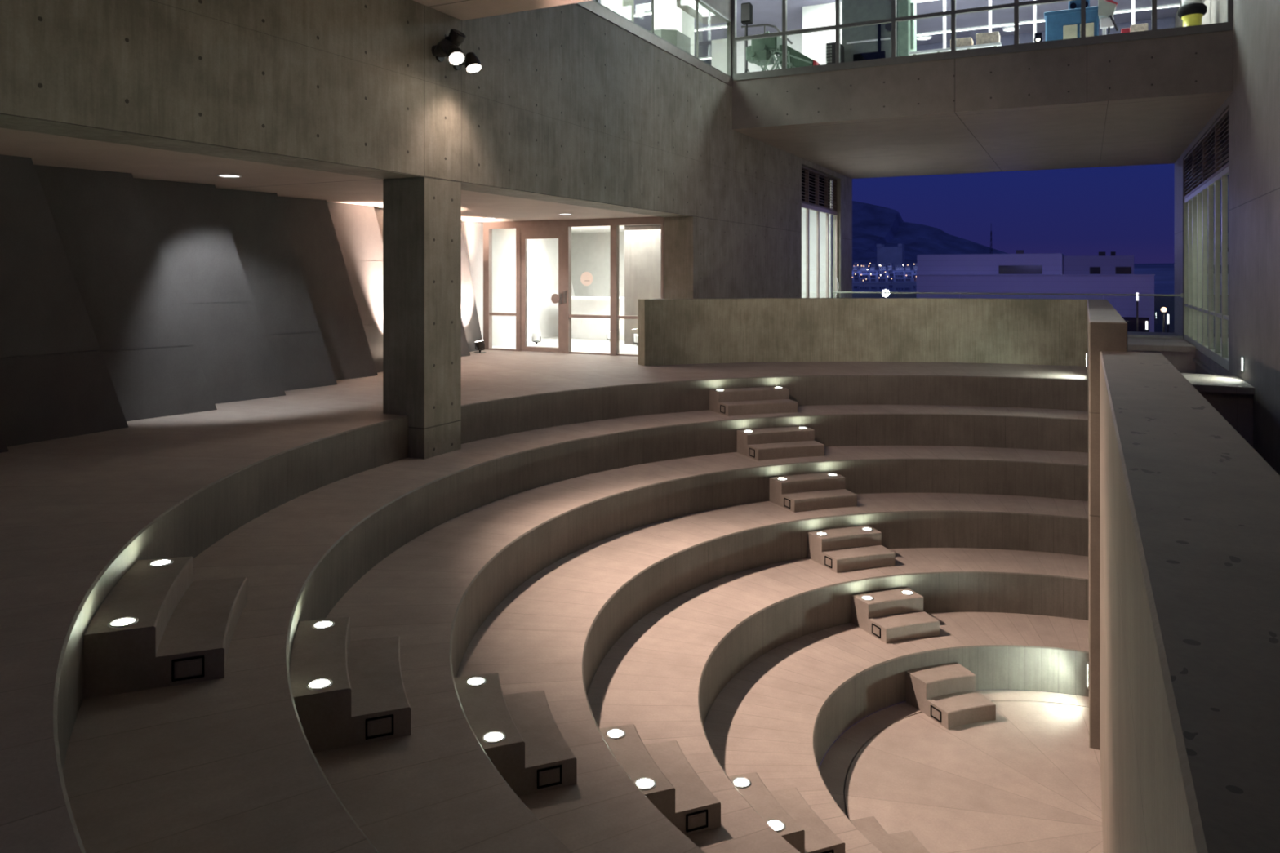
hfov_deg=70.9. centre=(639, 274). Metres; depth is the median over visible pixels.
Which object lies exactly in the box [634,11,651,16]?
tube
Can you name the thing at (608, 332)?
uplight
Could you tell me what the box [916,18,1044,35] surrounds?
tube
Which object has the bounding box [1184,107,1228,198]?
panel
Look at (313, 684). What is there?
recessed light
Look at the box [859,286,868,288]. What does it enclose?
house
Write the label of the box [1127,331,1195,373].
wall
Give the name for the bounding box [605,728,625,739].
recessed light
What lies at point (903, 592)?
recessed light
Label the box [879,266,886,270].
house
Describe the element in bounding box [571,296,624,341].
reception desk
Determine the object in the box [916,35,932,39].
ceiling lamp
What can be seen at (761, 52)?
machine
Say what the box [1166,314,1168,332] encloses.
light post
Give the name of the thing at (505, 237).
panel
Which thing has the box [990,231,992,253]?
radio mast
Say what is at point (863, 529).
recessed light
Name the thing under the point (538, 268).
panel
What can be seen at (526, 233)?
door
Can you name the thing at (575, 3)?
floor
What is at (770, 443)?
step block
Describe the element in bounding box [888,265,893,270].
house
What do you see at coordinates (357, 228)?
panel
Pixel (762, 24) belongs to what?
stair rail
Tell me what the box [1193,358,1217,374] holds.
trim
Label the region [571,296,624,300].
countertop
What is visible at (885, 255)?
apartment block
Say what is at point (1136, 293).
light post
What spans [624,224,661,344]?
wall
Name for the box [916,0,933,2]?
tube
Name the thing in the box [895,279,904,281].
house
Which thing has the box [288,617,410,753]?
step block
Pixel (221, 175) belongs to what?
recessed light
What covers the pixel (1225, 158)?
wall
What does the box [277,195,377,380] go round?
panel
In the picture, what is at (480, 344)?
uplight
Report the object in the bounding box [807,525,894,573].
step block
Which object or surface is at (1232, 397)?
landing
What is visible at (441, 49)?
floodlight
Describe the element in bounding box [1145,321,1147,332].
light post
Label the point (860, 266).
house
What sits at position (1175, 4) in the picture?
tube
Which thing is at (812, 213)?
wall
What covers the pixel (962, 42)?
cardboard box
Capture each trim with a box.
[575,0,732,86]
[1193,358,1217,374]
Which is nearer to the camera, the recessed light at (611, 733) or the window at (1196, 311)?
the recessed light at (611, 733)
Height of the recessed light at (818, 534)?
0.007 m
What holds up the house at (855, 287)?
on the hillside
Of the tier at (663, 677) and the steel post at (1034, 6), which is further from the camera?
the steel post at (1034, 6)
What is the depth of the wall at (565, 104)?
9.75 m
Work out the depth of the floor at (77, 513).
7.78 m
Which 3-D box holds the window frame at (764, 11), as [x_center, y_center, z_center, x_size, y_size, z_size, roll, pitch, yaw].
[4.586,-6.836,17.481,17.300,0.250,19.400,0,0,26]
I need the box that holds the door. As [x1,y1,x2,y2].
[519,226,566,352]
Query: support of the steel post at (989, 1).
on the floor at (575, 3)
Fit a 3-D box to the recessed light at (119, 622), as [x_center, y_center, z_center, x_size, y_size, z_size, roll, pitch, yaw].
[-2.503,1.685,4.349,0.132,0.007,0.132,0,0,26]
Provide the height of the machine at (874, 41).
2.250 m
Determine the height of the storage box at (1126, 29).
0.430 m
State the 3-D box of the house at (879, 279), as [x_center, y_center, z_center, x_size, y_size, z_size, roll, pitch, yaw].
[102.087,2.862,378.952,2.714,2.086,1.904,0,0,20]
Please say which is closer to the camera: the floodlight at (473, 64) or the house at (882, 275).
the floodlight at (473, 64)
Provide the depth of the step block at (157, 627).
4.47 m
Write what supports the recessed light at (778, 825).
on the step block at (786, 811)
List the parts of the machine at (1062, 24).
cream panel, plate, cream panel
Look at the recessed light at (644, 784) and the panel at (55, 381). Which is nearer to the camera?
the recessed light at (644, 784)
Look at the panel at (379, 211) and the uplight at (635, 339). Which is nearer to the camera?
the panel at (379, 211)
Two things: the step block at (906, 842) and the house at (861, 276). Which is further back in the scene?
the house at (861, 276)
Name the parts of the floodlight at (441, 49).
arm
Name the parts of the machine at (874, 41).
dark post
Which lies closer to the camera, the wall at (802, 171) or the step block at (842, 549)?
the step block at (842, 549)
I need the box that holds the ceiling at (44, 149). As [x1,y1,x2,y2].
[0,127,654,222]
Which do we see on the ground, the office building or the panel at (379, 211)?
the office building
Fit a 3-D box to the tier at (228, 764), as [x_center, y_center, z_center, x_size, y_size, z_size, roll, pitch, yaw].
[0.561,2.214,8.404,6.695,0.450,13.626,0,0,26]
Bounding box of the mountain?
[852,200,1008,264]
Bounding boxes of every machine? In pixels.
[746,31,819,71]
[841,0,916,62]
[1044,0,1099,40]
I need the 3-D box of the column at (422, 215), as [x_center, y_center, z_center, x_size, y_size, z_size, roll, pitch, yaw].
[-2.435,0.472,10.063,0.582,3.033,0.637,0,0,26]
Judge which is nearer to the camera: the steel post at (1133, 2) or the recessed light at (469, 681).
the recessed light at (469, 681)
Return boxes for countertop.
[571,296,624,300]
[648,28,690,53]
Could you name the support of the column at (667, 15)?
on the floor at (575, 3)
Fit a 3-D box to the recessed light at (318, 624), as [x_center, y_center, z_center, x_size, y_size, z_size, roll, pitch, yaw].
[-1.929,2.135,5.469,0.132,0.007,0.132,0,0,26]
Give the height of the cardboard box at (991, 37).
0.235 m
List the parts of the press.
lever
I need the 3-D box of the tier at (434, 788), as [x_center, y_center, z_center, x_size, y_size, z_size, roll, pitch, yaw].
[0.963,2.664,8.205,5.799,0.450,11.833,0,0,26]
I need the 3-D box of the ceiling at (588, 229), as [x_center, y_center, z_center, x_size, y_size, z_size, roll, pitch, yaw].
[-0.586,-1.146,20.489,5.362,0.130,5.800,0,0,26]
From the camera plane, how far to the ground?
153.64 m
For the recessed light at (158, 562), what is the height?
0.007 m
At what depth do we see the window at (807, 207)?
24.25 m
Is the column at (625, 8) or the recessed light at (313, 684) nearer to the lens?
the recessed light at (313, 684)
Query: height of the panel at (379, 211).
2.598 m
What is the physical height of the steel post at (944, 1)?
2.750 m
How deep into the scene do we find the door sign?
17.30 m
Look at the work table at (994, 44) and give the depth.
17.27 m
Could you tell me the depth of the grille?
20.44 m
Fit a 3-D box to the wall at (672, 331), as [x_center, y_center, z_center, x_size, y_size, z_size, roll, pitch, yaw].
[3.777,0.982,15.557,7.615,1.114,1.076,0,0,1]
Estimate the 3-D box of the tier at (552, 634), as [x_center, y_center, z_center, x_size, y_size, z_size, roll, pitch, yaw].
[1.373,3.114,8.001,4.882,0.450,9.998,0,0,26]
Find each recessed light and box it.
[106,617,138,628]
[147,559,173,567]
[216,173,241,177]
[306,678,333,690]
[311,620,334,629]
[465,676,486,686]
[481,730,505,743]
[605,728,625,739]
[634,777,656,791]
[732,777,751,788]
[765,819,785,832]
[777,477,787,479]
[816,532,827,536]
[826,473,837,475]
[861,527,872,531]
[861,595,873,600]
[901,590,913,595]
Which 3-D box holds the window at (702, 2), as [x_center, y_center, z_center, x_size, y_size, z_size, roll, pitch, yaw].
[-0.118,-4.506,14.175,0.080,1.150,8.700,0,0,26]
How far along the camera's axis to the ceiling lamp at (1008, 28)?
24.40 m
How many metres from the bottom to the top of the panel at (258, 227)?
2.598 m
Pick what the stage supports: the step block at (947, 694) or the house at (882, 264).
the step block at (947, 694)
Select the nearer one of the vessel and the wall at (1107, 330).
the wall at (1107, 330)
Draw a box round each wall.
[0,0,852,298]
[571,232,624,297]
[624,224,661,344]
[638,297,1087,366]
[667,0,731,24]
[711,28,802,74]
[732,30,1232,178]
[801,168,830,208]
[801,179,832,297]
[802,1,841,64]
[916,17,1175,50]
[1087,299,1127,750]
[1100,351,1279,852]
[1174,0,1279,475]
[1200,133,1228,197]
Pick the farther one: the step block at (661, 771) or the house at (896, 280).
the house at (896, 280)
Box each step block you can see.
[84,556,247,699]
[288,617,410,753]
[453,672,576,796]
[598,724,720,835]
[709,386,797,416]
[728,772,844,852]
[737,426,824,460]
[768,472,857,512]
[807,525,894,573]
[849,816,929,852]
[851,587,939,643]
[906,662,995,729]
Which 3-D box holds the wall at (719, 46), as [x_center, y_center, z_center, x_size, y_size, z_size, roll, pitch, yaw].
[3.428,-5.336,25.169,3.000,2.750,0.150,0,0,26]
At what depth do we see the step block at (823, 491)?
11.22 m
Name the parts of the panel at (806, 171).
blade, blade, blade, blade, blade, blade, blade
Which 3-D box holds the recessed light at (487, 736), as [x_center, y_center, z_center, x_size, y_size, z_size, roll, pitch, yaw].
[-0.817,2.585,5.016,0.132,0.007,0.132,0,0,26]
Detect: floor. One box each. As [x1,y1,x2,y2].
[0,336,1087,852]
[574,3,732,87]
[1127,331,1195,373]
[1207,337,1228,355]
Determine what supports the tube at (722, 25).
attached to the window frame at (764, 11)
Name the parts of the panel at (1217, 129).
blade, blade, blade, blade, blade, blade, blade, blade, blade, blade, blade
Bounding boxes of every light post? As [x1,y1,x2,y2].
[1136,293,1137,331]
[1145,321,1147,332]
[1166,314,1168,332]
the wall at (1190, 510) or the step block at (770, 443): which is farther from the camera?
the step block at (770, 443)
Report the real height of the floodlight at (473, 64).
0.211 m
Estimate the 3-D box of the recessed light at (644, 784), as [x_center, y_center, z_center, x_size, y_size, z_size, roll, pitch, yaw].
[0.030,3.035,5.351,0.132,0.007,0.132,0,0,26]
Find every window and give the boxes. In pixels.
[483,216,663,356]
[591,0,731,77]
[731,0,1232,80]
[801,203,839,297]
[832,166,1228,370]
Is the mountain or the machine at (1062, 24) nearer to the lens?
the machine at (1062, 24)
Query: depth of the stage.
7.60 m
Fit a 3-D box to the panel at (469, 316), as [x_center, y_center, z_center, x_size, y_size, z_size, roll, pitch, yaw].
[-3.642,0.240,17.128,0.120,2.598,2.545,0,0,19]
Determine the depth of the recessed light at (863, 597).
9.65 m
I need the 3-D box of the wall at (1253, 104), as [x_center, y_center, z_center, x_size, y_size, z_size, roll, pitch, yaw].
[7.235,-1.111,9.473,0.342,11.700,31.400,0,0,26]
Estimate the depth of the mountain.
1854.46 m
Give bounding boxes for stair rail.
[741,23,792,72]
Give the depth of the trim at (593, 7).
14.67 m
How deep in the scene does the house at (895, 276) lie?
470.49 m
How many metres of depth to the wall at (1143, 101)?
17.01 m
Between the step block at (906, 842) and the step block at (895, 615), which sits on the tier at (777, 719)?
the step block at (895, 615)
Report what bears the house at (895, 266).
on the hillside
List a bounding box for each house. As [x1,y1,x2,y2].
[853,266,858,270]
[853,276,859,281]
[853,285,858,289]
[859,265,868,267]
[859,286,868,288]
[860,275,868,277]
[861,271,869,273]
[877,270,885,273]
[877,273,884,277]
[878,263,885,267]
[878,278,885,281]
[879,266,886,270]
[879,286,885,289]
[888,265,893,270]
[888,277,893,281]
[893,271,903,274]
[894,265,902,267]
[894,275,903,277]
[895,267,903,270]
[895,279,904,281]
[895,287,905,290]
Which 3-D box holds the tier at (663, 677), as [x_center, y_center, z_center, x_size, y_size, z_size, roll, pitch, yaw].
[1.781,3.564,7.799,3.972,0.450,8.177,0,0,26]
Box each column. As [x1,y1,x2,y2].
[382,177,461,459]
[600,0,634,22]
[653,0,694,56]
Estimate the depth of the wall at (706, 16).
17.48 m
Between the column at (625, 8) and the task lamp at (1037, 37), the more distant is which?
the column at (625, 8)
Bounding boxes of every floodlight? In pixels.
[431,38,453,57]
[435,44,465,65]
[444,28,466,46]
[453,52,481,72]
[882,289,888,297]
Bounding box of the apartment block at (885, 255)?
[876,243,904,266]
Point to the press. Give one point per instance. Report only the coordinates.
(1106, 8)
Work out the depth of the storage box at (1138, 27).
15.93 m
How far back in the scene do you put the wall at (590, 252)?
23.58 m
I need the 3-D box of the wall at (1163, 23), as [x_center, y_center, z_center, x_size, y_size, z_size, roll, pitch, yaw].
[11.249,-5.336,24.893,11.938,2.750,0.200,0,0,26]
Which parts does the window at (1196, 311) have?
balustrade, handrail, rail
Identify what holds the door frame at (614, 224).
in the wall at (565, 104)
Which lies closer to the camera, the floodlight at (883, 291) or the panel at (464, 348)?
the panel at (464, 348)
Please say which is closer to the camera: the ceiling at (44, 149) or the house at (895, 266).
the ceiling at (44, 149)
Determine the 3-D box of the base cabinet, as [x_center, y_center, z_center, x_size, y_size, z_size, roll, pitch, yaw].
[4.098,-4.391,18.861,0.280,0.860,0.460,0,0,26]
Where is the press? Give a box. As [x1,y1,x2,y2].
[1097,0,1118,35]
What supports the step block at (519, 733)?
on the tier at (552, 634)
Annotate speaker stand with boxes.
[744,22,749,72]
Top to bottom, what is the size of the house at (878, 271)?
3.064 m
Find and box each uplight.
[474,339,485,353]
[532,333,541,344]
[606,331,609,340]
[632,334,638,346]
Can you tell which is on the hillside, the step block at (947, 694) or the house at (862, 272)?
the house at (862, 272)
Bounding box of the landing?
[1181,373,1254,447]
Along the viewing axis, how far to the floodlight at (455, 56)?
9.52 m
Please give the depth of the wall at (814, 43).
22.35 m
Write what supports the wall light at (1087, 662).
attached to the wall at (1107, 330)
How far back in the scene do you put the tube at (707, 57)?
27.76 m
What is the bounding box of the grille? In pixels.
[741,3,749,21]
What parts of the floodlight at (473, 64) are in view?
arm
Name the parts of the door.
lock plate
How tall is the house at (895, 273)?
2.428 m
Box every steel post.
[942,0,946,48]
[988,0,991,32]
[1033,4,1035,42]
[1131,0,1135,24]
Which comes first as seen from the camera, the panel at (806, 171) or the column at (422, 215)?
the column at (422, 215)
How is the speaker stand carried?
on the floor at (575, 3)
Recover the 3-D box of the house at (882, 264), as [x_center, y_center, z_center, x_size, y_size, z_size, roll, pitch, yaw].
[219.622,-6.983,815.155,5.839,4.488,4.096,0,0,18]
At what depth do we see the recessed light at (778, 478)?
11.34 m
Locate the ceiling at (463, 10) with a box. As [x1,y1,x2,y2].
[413,0,591,20]
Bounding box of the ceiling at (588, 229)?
[472,222,624,233]
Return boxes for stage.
[818,689,1102,852]
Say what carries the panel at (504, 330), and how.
on the floor at (77, 513)
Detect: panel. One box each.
[0,154,128,447]
[0,431,8,453]
[34,164,217,421]
[133,177,285,404]
[216,188,337,391]
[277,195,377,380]
[326,201,382,372]
[373,208,382,240]
[461,222,515,346]
[461,223,483,351]
[461,317,470,356]
[493,228,542,341]
[527,238,558,337]
[543,238,574,311]
[801,165,836,211]
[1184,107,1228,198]
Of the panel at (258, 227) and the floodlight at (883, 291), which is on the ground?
the floodlight at (883, 291)
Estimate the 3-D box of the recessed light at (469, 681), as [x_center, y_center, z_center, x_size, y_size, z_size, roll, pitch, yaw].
[-1.041,2.585,5.702,0.132,0.007,0.132,0,0,26]
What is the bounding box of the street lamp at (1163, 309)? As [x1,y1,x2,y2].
[1160,306,1167,332]
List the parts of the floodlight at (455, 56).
arm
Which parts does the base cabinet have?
perforated door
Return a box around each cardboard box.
[950,36,973,47]
[975,31,999,44]
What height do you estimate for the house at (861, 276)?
2.057 m
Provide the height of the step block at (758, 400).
0.307 m
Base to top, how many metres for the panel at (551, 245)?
2.598 m
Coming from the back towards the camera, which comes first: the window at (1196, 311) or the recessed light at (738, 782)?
the window at (1196, 311)
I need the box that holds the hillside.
[852,263,1228,295]
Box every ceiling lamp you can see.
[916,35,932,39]
[1002,26,1019,31]
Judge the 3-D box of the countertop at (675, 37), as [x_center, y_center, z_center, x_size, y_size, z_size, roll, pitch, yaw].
[0.199,-4.436,18.594,1.450,0.950,0.900,0,0,26]
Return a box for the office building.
[915,249,1155,332]
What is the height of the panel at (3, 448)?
2.598 m
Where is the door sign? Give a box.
[580,271,592,285]
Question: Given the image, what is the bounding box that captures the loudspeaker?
[741,2,752,25]
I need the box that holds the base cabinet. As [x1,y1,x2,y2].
[826,41,844,63]
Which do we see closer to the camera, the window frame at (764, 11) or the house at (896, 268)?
the window frame at (764, 11)
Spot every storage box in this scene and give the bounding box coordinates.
[1120,27,1129,33]
[1129,22,1147,31]
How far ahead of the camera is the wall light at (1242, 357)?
13.31 m
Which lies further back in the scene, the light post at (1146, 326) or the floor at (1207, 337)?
the light post at (1146, 326)
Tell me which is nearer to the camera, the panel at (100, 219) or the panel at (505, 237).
the panel at (100, 219)
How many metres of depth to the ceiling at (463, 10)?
9.69 m
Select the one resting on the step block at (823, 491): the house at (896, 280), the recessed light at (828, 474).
the recessed light at (828, 474)
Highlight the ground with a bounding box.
[852,293,1228,337]
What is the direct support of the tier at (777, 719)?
on the stage
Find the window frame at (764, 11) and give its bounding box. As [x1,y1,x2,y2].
[594,0,1181,65]
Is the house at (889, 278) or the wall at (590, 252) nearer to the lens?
the wall at (590, 252)
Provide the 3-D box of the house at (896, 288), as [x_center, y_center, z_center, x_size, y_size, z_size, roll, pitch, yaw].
[84.196,5.027,290.565,2.570,1.301,1.473,0,0,31]
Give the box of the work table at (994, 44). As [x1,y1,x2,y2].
[908,42,1001,55]
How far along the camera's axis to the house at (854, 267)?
651.61 m
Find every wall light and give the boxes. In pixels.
[1087,662,1088,688]
[1241,356,1244,372]
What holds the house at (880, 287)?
on the hillside
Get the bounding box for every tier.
[62,404,1088,852]
[313,445,1088,852]
[456,493,1088,852]
[586,547,1088,852]
[703,612,1088,852]
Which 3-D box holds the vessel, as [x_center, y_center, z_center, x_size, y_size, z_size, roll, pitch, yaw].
[10.002,-4.536,16.249,0.620,1.150,0.600,0,0,26]
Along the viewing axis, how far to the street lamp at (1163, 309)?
39.36 m
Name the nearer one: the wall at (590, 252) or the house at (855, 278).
the wall at (590, 252)
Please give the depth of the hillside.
397.74 m
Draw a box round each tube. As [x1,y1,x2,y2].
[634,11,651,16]
[694,24,727,31]
[698,56,711,59]
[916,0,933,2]
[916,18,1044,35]
[1114,3,1179,13]
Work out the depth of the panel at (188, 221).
10.62 m
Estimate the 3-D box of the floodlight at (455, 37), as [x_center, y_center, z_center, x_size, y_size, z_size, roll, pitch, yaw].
[-2.041,-2.613,9.953,0.222,0.220,0.181,0,0,26]
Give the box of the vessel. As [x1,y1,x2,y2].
[1177,0,1206,26]
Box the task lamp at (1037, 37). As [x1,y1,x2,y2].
[1033,32,1042,42]
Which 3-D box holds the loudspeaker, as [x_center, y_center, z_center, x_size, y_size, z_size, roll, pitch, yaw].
[2.444,-5.961,20.546,0.220,0.440,0.248,0,0,21]
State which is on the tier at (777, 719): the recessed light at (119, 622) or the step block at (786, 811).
the step block at (786, 811)

